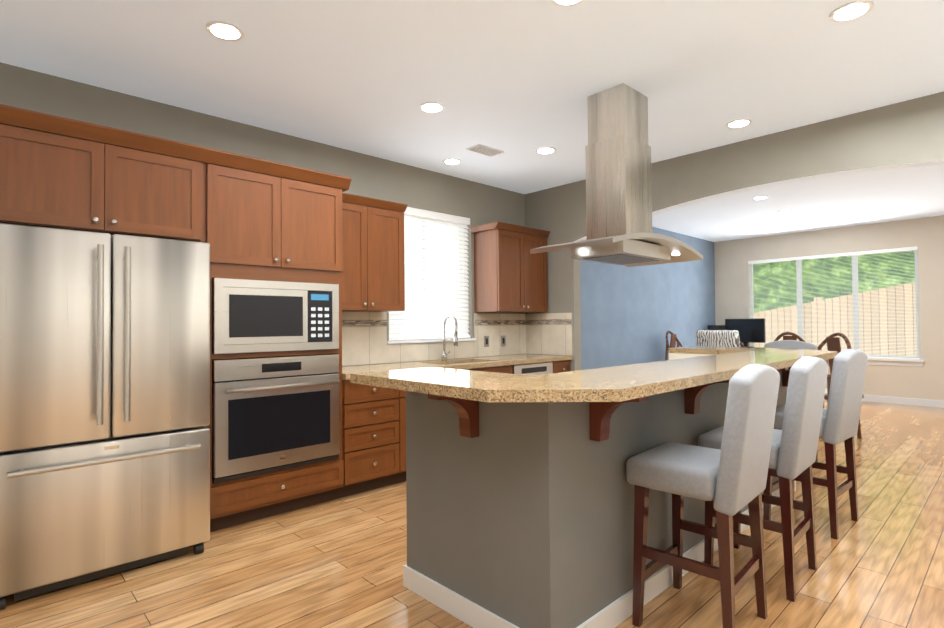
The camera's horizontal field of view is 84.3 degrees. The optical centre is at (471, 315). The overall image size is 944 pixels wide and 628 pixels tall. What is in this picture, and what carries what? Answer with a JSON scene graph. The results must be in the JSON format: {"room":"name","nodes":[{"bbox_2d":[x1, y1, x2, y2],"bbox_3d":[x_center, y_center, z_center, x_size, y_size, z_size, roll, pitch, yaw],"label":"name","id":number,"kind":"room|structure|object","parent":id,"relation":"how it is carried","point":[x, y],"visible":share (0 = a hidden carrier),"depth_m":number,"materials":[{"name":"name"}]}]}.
{"room":"kitchen and dining room","nodes":[
{"label":"kitchen and dining room","id":0,"kind":"room"},
{"bbox_2d":[0,62,715,369],"bbox_3d":[0.278,-0.030,5.785,11.900,2.740,0.150,0,-1,-43],"label":"wall","id":1,"kind":"structure","parent":0,"point":[477,204],"depth_m":5.25,"materials":[{"name":"paint"}]},
{"bbox_2d":[0,104,203,241],"bbox_3d":[-2.147,-0.708,2.970,0.950,0.540,0.618,0,-1,-43],"label":"upper cabinet","id":2,"kind":"object","parent":1,"relation":"attached to","point":[58,172],"depth_m":2.72,"materials":[{"name":"brown wood"}]},
{"bbox_2d":[204,160,343,279],"bbox_3d":[-1.447,-0.602,3.612,0.892,0.593,0.590,0,-1,-43],"label":"upper cabinet","id":3,"kind":"object","parent":1,"relation":"attached to","point":[248,217],"depth_m":3.36,"materials":[{"name":"brown wood"}]},
{"bbox_2d":[212,278,338,353],"bbox_3d":[-1.407,0.010,3.566,0.820,0.452,0.508,0,-1,-43],"label":"microwave","id":4,"kind":"object","parent":3,"relation":"in","point":[257,316],"visible":1,"depth_m":3.34,"materials":[{"name":"silver metal"}]},
{"bbox_2d":[342,192,407,311],"bbox_3d":[-0.939,-0.483,4.265,0.732,0.893,0.393,0,-1,-43],"label":"upper cabinet","id":5,"kind":"object","parent":1,"relation":"attached to","point":[373,275],"visible":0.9,"depth_m":4.19,"materials":[{"name":"brown wood"}]},
{"bbox_2d":[387,221,475,343],"bbox_3d":[-0.419,-0.379,5.105,1.090,1.275,0.170,0,-1,-43],"label":"window","id":6,"kind":"structure","parent":1,"relation":"in","point":[423,341],"depth_m":5.09,"materials":[{"name":"white"}]},
{"bbox_2d":[389,207,469,339],"bbox_3d":[-0.407,-0.393,5.093,1.020,1.244,0.065,0,-1,-43],"label":"window blind","id":7,"kind":"object","parent":6,"relation":"attached to","point":[424,318],"visible":0.69,"depth_m":5.11,"materials":[{"name":"white plastic"}]},
{"bbox_2d":[342,312,572,365],"bbox_3d":[-0.135,0.197,4.838,2.695,0.455,0.643,0,-1,-43],"label":"backsplash","id":8,"kind":"structure","parent":1,"relation":"attached to","point":[364,338],"depth_m":5.43,"materials":[{"name":"tile"}]},
{"bbox_2d":[484,336,488,346],"bbox_3d":[0.155,0.276,5.534,0.072,0.116,0.005,0,-1,-43],"label":"electrical outlet plate","id":9,"kind":"object","parent":8,"relation":"attached to","point":[486,340],"depth_m":5.53,"materials":[{"name":"grey"}]},
{"bbox_2d":[501,335,505,345],"bbox_3d":[0.344,0.278,5.713,0.072,0.116,0.005,0,-1,-43],"label":"electrical outlet plate","id":10,"kind":"object","parent":8,"relation":"attached to","point":[503,338],"depth_m":5.71,"materials":[{"name":"grey"}]},
{"bbox_2d":[471,222,549,312],"bbox_3d":[0.424,-0.477,5.558,0.825,0.883,0.393,0,-1,-43],"label":"upper cabinet","id":11,"kind":"object","parent":1,"relation":"attached to","point":[510,273],"visible":1,"depth_m":5.38,"materials":[{"name":"brown wood"}]},
{"bbox_2d":[0,400,943,627],"bbox_3d":[1.908,1.345,4.056,11.900,0.100,4.850,0,-1,-43],"label":"floor","id":12,"kind":"structure","parent":0,"point":[338,563],"depth_m":2.59,"materials":[{"name":"brown wood"}]},
{"bbox_2d":[0,223,209,609],"bbox_3d":[-2.027,0.452,2.835,0.910,1.712,0.878,0,-1,-43],"label":"fridge","id":13,"kind":"object","parent":12,"relation":"on","point":[104,403],"visible":1,"depth_m":2.52,"materials":[{"name":"grey metal"}]},
{"bbox_2d":[210,456,343,531],"bbox_3d":[-1.432,1.171,3.581,0.892,0.290,0.590,0,-1,-43],"label":"base cabinet","id":14,"kind":"object","parent":12,"relation":"on","point":[238,501],"depth_m":3.35,"materials":[{"name":"brown wood"}]},
{"bbox_2d":[212,354,339,482],"bbox_3d":[-1.380,0.637,3.531,0.820,0.725,0.613,0,-1,-43],"label":"wall oven","id":15,"kind":"object","parent":14,"relation":"in","point":[273,413],"visible":0.9,"depth_m":3.32,"materials":[{"name":"silver metal"}]},
{"bbox_2d":[338,379,405,498],"bbox_3d":[-0.916,0.892,4.087,0.536,0.856,0.604,0,-1,-43],"label":"base cabinet","id":16,"kind":"object","parent":12,"relation":"on","point":[374,435],"depth_m":3.85,"materials":[{"name":"brown wood"}]},
{"bbox_2d":[342,354,571,379],"bbox_3d":[-0.128,0.547,4.826,2.691,0.240,0.629,0,-1,-43],"label":"countertop","id":17,"kind":"structure","parent":16,"relation":"on","point":[476,362],"depth_m":4.75,"materials":[{"name":"stone"}]},
{"bbox_2d":[442,314,457,359],"bbox_3d":[-0.197,0.209,4.995,0.099,0.440,0.216,0,-1,-43],"label":"faucet","id":18,"kind":"object","parent":17,"relation":"on","point":[444,354],"visible":1,"depth_m":4.99,"materials":[{"name":"silver metal"}]},
{"bbox_2d":[406,391,501,617],"bbox_3d":[-0.030,0.788,2.314,0.164,0.988,0.650,0,-1,-43],"label":"wall","id":19,"kind":"structure","parent":12,"relation":"on","point":[454,494],"depth_m":2.24,"materials":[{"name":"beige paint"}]},
{"bbox_2d":[428,394,478,437],"bbox_3d":[-0.073,0.392,2.085,0.215,0.205,0.065,0,-1,-43],"label":"corbel","id":20,"kind":"object","parent":19,"relation":"attached to","point":[467,410],"depth_m":2.11,"materials":[{"name":"brown wood"}]},
{"bbox_2d":[403,564,518,627],"bbox_3d":[-0.029,1.232,2.179,0.013,0.095,0.856,0,-1,-43],"label":"baseboard","id":21,"kind":"structure","parent":19,"relation":"attached to","point":[467,611],"depth_m":2.23,"materials":[{"name":"white"}]},
{"bbox_2d":[511,362,552,375],"bbox_3d":[0.419,0.905,5.324,0.590,0.852,0.578,0,-1,-43],"label":"dishwasher","id":22,"kind":"object","parent":12,"relation":"on","point":[540,368],"visible":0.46,"depth_m":5.12,"materials":[{"name":"silver plastic"}]},
{"bbox_2d":[506,360,569,373],"bbox_3d":[0.734,0.905,5.652,0.300,0.856,0.604,0,-1,-43],"label":"base cabinet","id":23,"kind":"object","parent":12,"relation":"on","point":[558,366],"depth_m":5.41,"materials":[{"name":"brown wood"}]},
{"bbox_2d":[498,371,787,627],"bbox_3d":[1.249,0.788,2.931,2.870,0.988,0.204,0,-1,-43],"label":"wall","id":24,"kind":"structure","parent":12,"relation":"on","point":[520,514],"depth_m":2.02,"materials":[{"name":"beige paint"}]},
{"bbox_2d":[350,346,837,401],"bbox_3d":[1.119,0.275,3.073,3.470,0.040,1.150,0,-1,-43],"label":"countertop","id":25,"kind":"structure","parent":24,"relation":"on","point":[620,383],"depth_m":2.06,"materials":[{"name":"stone"}]},
{"bbox_2d":[589,396,647,441],"bbox_3d":[0.560,0.385,1.997,0.065,0.205,0.215,0,-1,-43],"label":"corbel","id":26,"kind":"object","parent":24,"relation":"attached to","point":[600,414],"depth_m":2.03,"materials":[{"name":"brown wood"}]},
{"bbox_2d":[576,481,795,627],"bbox_3d":[1.327,1.232,2.845,2.896,0.095,0.013,0,-1,-43],"label":"baseboard","id":27,"kind":"structure","parent":24,"relation":"attached to","point":[617,612],"depth_m":2.32,"materials":[{"name":"white"}]},
{"bbox_2d":[684,379,729,414],"bbox_3d":[1.170,0.390,2.575,0.065,0.205,0.215,0,-1,-43],"label":"corbel","id":28,"kind":"object","parent":24,"relation":"attached to","point":[692,395],"depth_m":2.60,"materials":[{"name":"brown wood"}]},
{"bbox_2d":[777,367,790,386],"bbox_3d":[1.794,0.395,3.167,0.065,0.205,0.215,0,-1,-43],"label":"corbel","id":29,"kind":"object","parent":24,"relation":"attached to","point":[785,371],"depth_m":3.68,"materials":[{"name":"brown wood"}]},
{"bbox_2d":[665,331,682,360],"bbox_3d":[3.228,0.793,7.943,0.599,1.120,0.499,0,-1,-43],"label":"dining chair","id":30,"kind":"object","parent":12,"relation":"on","point":[674,339],"visible":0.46,"depth_m":8.03,"materials":[{"name":"brown wood"}]},
{"bbox_2d":[669,353,717,359],"bbox_3d":[1.932,0.803,4.175,0.166,0.988,0.650,0,-1,-43],"label":"wall","id":31,"kind":"structure","parent":12,"relation":"on","point":[672,356],"depth_m":4.28,"materials":[{"name":"beige paint"}]},
{"bbox_2d":[626,364,779,627],"bbox_3d":[0.964,0.732,2.167,0.494,1.077,0.440,-1,-1,43],"label":"stool","id":32,"kind":"object","parent":12,"relation":"on","point":[730,477],"visible":1,"depth_m":2.04,"materials":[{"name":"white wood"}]},
{"bbox_2d":[696,330,739,346],"bbox_3d":[3.468,0.765,7.019,0.705,1.137,0.670,0,-1,-33],"label":"chair","id":33,"kind":"object","parent":12,"relation":"on","point":[719,338],"visible":0.04,"depth_m":6.80,"materials":[{"name":"fabric"}]},
{"bbox_2d":[698,356,827,601],"bbox_3d":[1.452,0.735,2.595,0.494,1.077,0.440,-1,-1,44],"label":"stool","id":34,"kind":"object","parent":12,"relation":"on","point":[794,446],"visible":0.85,"depth_m":2.38,"materials":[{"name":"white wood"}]},
{"bbox_2d":[764,340,817,461],"bbox_3d":[2.710,0.759,4.583,0.494,1.077,0.440,0,-1,-35],"label":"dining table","id":35,"kind":"object","parent":12,"relation":"on","point":[794,344],"visible":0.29,"depth_m":4.66,"materials":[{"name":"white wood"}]},
{"bbox_2d":[774,332,823,407],"bbox_3d":[4.091,0.762,6.618,0.499,1.120,0.599,0,-1,-43],"label":"dining chair","id":36,"kind":"object","parent":12,"relation":"on","point":[794,336],"visible":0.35,"depth_m":6.49,"materials":[{"name":"brown wood"}]},
{"bbox_2d":[763,349,867,539],"bbox_3d":[2.125,0.741,3.247,0.440,1.077,0.494,0,-1,-40],"label":"stool","id":37,"kind":"object","parent":12,"relation":"on","point":[840,418],"visible":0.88,"depth_m":3.04,"materials":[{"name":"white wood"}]},
{"bbox_2d":[818,332,863,438],"bbox_3d":[3.839,0.749,5.713,0.499,1.120,0.599,0,-1,-13],"label":"dining chair","id":38,"kind":"object","parent":12,"relation":"on","point":[832,341],"visible":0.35,"depth_m":5.71,"materials":[{"name":"brown wood"}]},
{"bbox_3d":[4.667,0.959,9.069,0.500,0.800,1.010,0,-1,-43],"label":"console table","id":39,"kind":"object","parent":12,"relation":"on","visible":0},
{"bbox_2d":[707,325,724,329],"bbox_3d":[4.411,0.371,9.372,0.380,0.389,0.200,0,-1,-43],"label":"tower","id":40,"kind":"object","parent":39,"relation":"on","point":[715,327],"visible":0.35,"depth_m":9.25,"materials":[{"name":"black plastic"}]},
{"bbox_2d":[725,318,764,347],"bbox_3d":[4.750,0.308,9.075,0.180,0.499,0.640,0,-1,-43],"label":"monitor","id":41,"kind":"object","parent":39,"relation":"on","point":[751,330],"visible":0.71,"depth_m":9.00,"materials":[{"name":"black plastic"}]},
{"bbox_2d":[0,0,943,241],"bbox_3d":[1.883,-1.494,4.105,11.900,0.100,4.850,0,-1,-43],"label":"ceiling","id":42,"kind":"structure","parent":0,"point":[517,82],"depth_m":3.10,"materials":[{"name":"white paint"}]},
{"bbox_2d":[206,21,243,40],"bbox_3d":[-1.250,-1.437,2.641,0.175,0.009,0.175,-1,-1,40],"label":"recessed light","id":43,"kind":"object","parent":42,"relation":"in","point":[228,31],"depth_m":2.63,"materials":[{"name":"white glass"}]},
{"bbox_2d":[419,102,444,112],"bbox_3d":[-0.277,-1.429,3.592,0.175,0.009,0.175,-1,-1,40],"label":"recessed light","id":44,"kind":"object","parent":42,"relation":"in","point":[428,107],"depth_m":3.58,"materials":[{"name":"white glass"}]},
{"bbox_2d":[443,158,461,164],"bbox_3d":[-0.182,-1.409,4.784,0.175,0.009,0.175,-1,-1,40],"label":"recessed light","id":45,"kind":"object","parent":42,"relation":"in","point":[451,161],"depth_m":4.76,"materials":[{"name":"white glass"}]},
{"bbox_2d":[466,144,503,156],"bbox_3d":[0.115,-1.417,4.487,0.300,0.009,0.160,0,-1,-43],"label":"ceiling vent","id":46,"kind":"object","parent":42,"relation":"in","point":[484,150],"visible":0.98,"depth_m":4.47,"materials":[{"name":"white metal"}]},
{"bbox_2d":[536,147,555,153],"bbox_3d":[0.638,-1.421,4.501,0.175,0.009,0.175,-1,-1,40],"label":"recessed light","id":47,"kind":"object","parent":42,"relation":"in","point":[543,150],"depth_m":4.48,"materials":[{"name":"white glass"}]},
{"bbox_2d":[550,0,583,6],"bbox_3d":[0.441,-1.457,2.370,0.175,0.009,0.175,-1,-1,40],"label":"recessed light","id":48,"kind":"object","parent":42,"relation":"in","point":[563,3],"depth_m":2.42,"materials":[{"name":"white glass"}]},
{"bbox_2d":[530,83,702,266],"bbox_3d":[0.976,-0.905,3.429,1.160,1.084,0.580,0,-1,-43],"label":"range hood","id":49,"kind":"object","parent":42,"relation":"hanging from","point":[618,193],"visible":1,"depth_m":3.32,"materials":[{"name":"metal"}]},
{"bbox_2d":[726,119,751,127],"bbox_3d":[2.010,-1.443,3.928,0.175,0.009,0.175,-1,-1,40],"label":"recessed light","id":50,"kind":"object","parent":42,"relation":"in","point":[738,123],"depth_m":3.91,"materials":[{"name":"white glass"}]},
{"bbox_2d":[752,196,768,199],"bbox_3d":[3.472,-1.415,6.280,0.175,0.009,0.175,-1,-1,22],"label":"recessed light","id":51,"kind":"object","parent":42,"relation":"in","point":[758,197],"depth_m":6.25,"materials":[{"name":"white"}]},
{"bbox_2d":[829,0,873,21],"bbox_3d":[1.831,-1.466,2.518,0.175,0.009,0.175,-1,-1,40],"label":"recessed light","id":52,"kind":"object","parent":42,"relation":"in","point":[852,10],"depth_m":2.51,"materials":[{"name":"white glass"}]},
{"bbox_2d":[525,183,580,370],"bbox_3d":[0.894,-0.035,5.804,0.120,2.740,0.670,0,-1,-43],"label":"wall","id":53,"kind":"structure","parent":0,"point":[550,210],"depth_m":5.65,"materials":[{"name":"beige paint"}]},
{"bbox_2d":[573,92,943,241],"bbox_3d":[2.450,-1.133,4.172,0.120,0.630,3.880,0,-1,-43],"label":"header beam","id":54,"kind":"structure","parent":0,"point":[907,133],"depth_m":3.99,"materials":[{"name":"beige paint"}]},
{"bbox_2d":[714,215,943,400],"bbox_3d":[6.209,-0.042,8.069,0.150,2.740,4.700,0,-1,-43],"label":"wall","id":55,"kind":"structure","parent":0,"point":[924,235],"depth_m":7.93,"materials":[{"name":"beige paint"}]},
{"bbox_2d":[749,250,924,366],"bbox_3d":[5.760,-0.111,8.486,0.170,1.760,2.420,0,-1,-43],"label":"window","id":56,"kind":"structure","parent":55,"relation":"in","point":[894,362],"depth_m":8.22,"materials":[{"name":"white"}]},
{"bbox_2d":[748,247,919,358],"bbox_3d":[5.753,-0.162,8.481,0.046,1.655,2.312,0,-1,-43],"label":"window blind","id":57,"kind":"object","parent":56,"relation":"attached to","point":[862,253],"visible":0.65,"depth_m":8.26,"materials":[{"name":"white plastic"}]},
{"bbox_2d":[862,395,943,407],"bbox_3d":[6.115,1.278,8.037,0.014,0.100,4.530,0,-1,-43],"label":"baseboard","id":58,"kind":"structure","parent":55,"relation":"attached to","point":[906,401],"depth_m":7.71,"materials":[{"name":"white wood"}]},
{"label":"outside","id":59,"kind":"structure","parent":0,"visible":0},
{"bbox_2d":[753,251,916,355],"bbox_3d":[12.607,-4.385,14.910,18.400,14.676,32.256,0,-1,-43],"label":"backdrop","id":60,"kind":"structure","parent":59,"point":[768,285],"depth_m":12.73,"materials":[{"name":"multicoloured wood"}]},
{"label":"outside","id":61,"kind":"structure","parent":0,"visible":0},
{"bbox_2d":[404,218,459,310],"bbox_3d":[-0.591,-0.387,5.287,1.630,1.850,0.010,0,-1,-43],"label":"window","id":62,"kind":"structure","parent":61,"point":[430,253],"depth_m":5.47,"materials":[{"name":"white"}]}
]}

